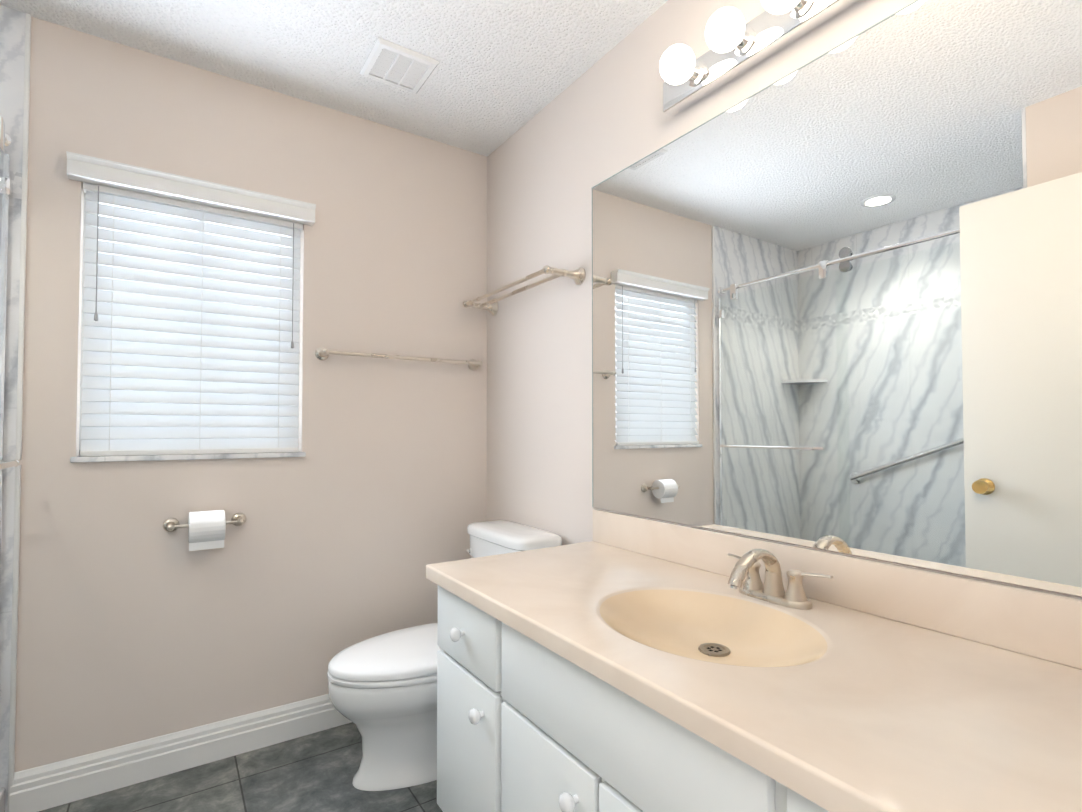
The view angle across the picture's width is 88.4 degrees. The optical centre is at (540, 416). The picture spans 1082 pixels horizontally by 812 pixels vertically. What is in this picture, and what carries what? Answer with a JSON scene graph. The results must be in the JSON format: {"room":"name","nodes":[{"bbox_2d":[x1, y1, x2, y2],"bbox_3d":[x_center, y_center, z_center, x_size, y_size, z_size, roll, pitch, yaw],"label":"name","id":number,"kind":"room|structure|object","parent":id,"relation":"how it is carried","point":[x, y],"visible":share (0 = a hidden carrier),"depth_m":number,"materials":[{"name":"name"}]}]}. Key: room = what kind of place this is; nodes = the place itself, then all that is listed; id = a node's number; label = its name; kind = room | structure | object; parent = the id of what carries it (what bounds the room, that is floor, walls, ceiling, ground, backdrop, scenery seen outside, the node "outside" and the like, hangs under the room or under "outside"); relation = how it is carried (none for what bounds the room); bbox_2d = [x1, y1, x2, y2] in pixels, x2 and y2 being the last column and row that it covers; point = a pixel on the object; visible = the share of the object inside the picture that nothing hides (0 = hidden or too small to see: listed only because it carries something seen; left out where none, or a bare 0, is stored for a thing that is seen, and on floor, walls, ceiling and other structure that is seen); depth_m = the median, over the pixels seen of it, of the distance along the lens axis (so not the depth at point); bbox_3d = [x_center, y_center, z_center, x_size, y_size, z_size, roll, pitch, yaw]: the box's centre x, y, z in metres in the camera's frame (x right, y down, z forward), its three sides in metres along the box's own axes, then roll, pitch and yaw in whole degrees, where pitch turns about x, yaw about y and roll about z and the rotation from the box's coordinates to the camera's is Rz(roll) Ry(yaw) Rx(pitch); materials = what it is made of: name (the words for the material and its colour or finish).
{"room":"bathroom","nodes":[
{"label":"bathroom","id":0,"kind":"room"},
{"bbox_2d":[38,722,442,811],"bbox_3d":[-0.498,1.221,0.642,2.766,0.100,3.150,1,-2,-34],"label":"floor","id":1,"kind":"structure","parent":0,"point":[315,772],"depth_m":1.79,"materials":[{"name":"tile"}]},
{"bbox_2d":[0,116,22,811],"bbox_3d":[-1.196,0.133,1.026,0.129,2.094,1.514,1,-2,-34],"label":"shower enclosure","id":2,"kind":"object","parent":1,"relation":"on","point":[6,189],"visible":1,"depth_m":1.66,"materials":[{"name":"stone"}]},
{"bbox_2d":[327,520,561,790],"bbox_3d":[-0.351,0.814,1.993,0.788,0.780,0.462,1,-2,-34],"label":"toilet","id":3,"kind":"object","parent":1,"relation":"on","point":[382,689],"visible":0.46,"depth_m":1.81,"materials":[{"name":"white ceramic"}]},
{"bbox_2d":[426,509,1081,811],"bbox_3d":[0.512,0.728,0.844,0.630,0.896,2.102,1,-2,-34],"label":"bathroom vanity","id":4,"kind":"object","parent":1,"relation":"on","point":[620,662],"visible":1,"depth_m":0.97,"materials":[{"name":"white stone"}]},
{"bbox_2d":[727,549,832,609],"bbox_3d":[0.472,0.347,1.212,0.176,0.117,0.255,1,-2,-34],"label":"faucet","id":5,"kind":"object","parent":4,"relation":"on","point":[752,594],"depth_m":1.21,"materials":[{"name":"silver metal"}]},
{"bbox_2d":[14,16,486,771],"bbox_3d":[-1.337,-0.018,1.933,2.766,2.440,0.120,1,-2,-34],"label":"wall","id":6,"kind":"structure","parent":0,"point":[136,622],"depth_m":2.04,"materials":[{"name":"beige paint"}]},
{"bbox_2d":[0,5,30,811],"bbox_3d":[-1.960,-0.030,1.438,0.916,2.439,0.014,1,-2,-34],"label":"wall tile","id":7,"kind":"structure","parent":6,"relation":"attached to","point":[15,40],"depth_m":1.68,"materials":[{"name":"stone"}]},
{"bbox_2d":[9,694,351,811],"bbox_3d":[-0.915,1.143,2.102,1.604,0.127,0.018,1,-2,-34],"label":"baseboard","id":8,"kind":"structure","parent":6,"relation":"attached to","point":[46,786],"depth_m":1.86,"materials":[{"name":"white wood"}]},
{"bbox_2d":[66,151,315,462],"bbox_3d":[-1.208,-0.332,1.976,0.730,0.964,0.164,1,-2,-34],"label":"window blinds","id":9,"kind":"object","parent":6,"relation":"attached to","point":[190,339],"visible":1,"depth_m":1.94,"materials":[{"name":"white plastic"}]},
{"bbox_2d":[163,510,245,550],"bbox_3d":[-1.148,0.387,1.910,0.253,0.128,0.111,1,-2,-34],"label":"toilet paper holder","id":10,"kind":"object","parent":6,"relation":"attached to","point":[206,529],"visible":1,"depth_m":1.88,"materials":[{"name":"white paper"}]},
{"bbox_2d":[315,347,482,369],"bbox_3d":[-0.564,-0.244,2.334,0.712,0.052,0.079,1,-2,-34],"label":"towel rail","id":11,"kind":"object","parent":6,"relation":"attached to","point":[322,353],"visible":1,"depth_m":2.26,"materials":[{"name":"silver metal"}]},
{"bbox_2d":[0,0,667,156],"bbox_3d":[-0.498,-1.318,0.703,2.766,0.100,3.150,1,-2,-34],"label":"ceiling","id":12,"kind":"structure","parent":0,"point":[503,71],"depth_m":1.85,"materials":[{"name":"white paint"}]},
{"bbox_2d":[360,37,439,93],"bbox_3d":[-0.502,-1.231,1.966,0.216,0.012,0.216,1,-2,-34],"label":"ceiling vent","id":13,"kind":"object","parent":12,"relation":"in","point":[395,65],"visible":1,"depth_m":1.95,"materials":[{"name":"white plastic"}]},
{"bbox_2d":[487,0,1081,598],"bbox_3d":[0.637,-0.032,1.355,0.120,2.440,3.030,1,-2,-34],"label":"wall","id":14,"kind":"structure","parent":0,"point":[561,156],"depth_m":2.07,"materials":[{"name":"beige paint"}]},
{"bbox_2d":[463,265,585,314],"bbox_3d":[-0.101,-0.501,2.224,0.160,0.064,0.699,1,-2,-34],"label":"towel rail","id":15,"kind":"object","parent":14,"relation":"attached to","point":[577,275],"visible":1,"depth_m":2.10,"materials":[{"name":"silver metal"}]},
{"bbox_2d":[660,0,860,116],"bbox_3d":[0.607,-0.937,1.164,0.166,0.092,1.030,1,-2,-34],"label":"sconce","id":16,"kind":"object","parent":14,"relation":"attached to","point":[737,45],"visible":1,"depth_m":1.36,"materials":[{"name":"white glass"}]},
{"bbox_2d":[592,0,1081,595],"bbox_3d":[0.765,-0.266,1.053,0.006,1.113,2.115,1,-2,-34],"label":"mirror","id":17,"kind":"object","parent":14,"relation":"attached to","point":[836,298],"visible":1,"depth_m":1.16,"materials":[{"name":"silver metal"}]}
]}

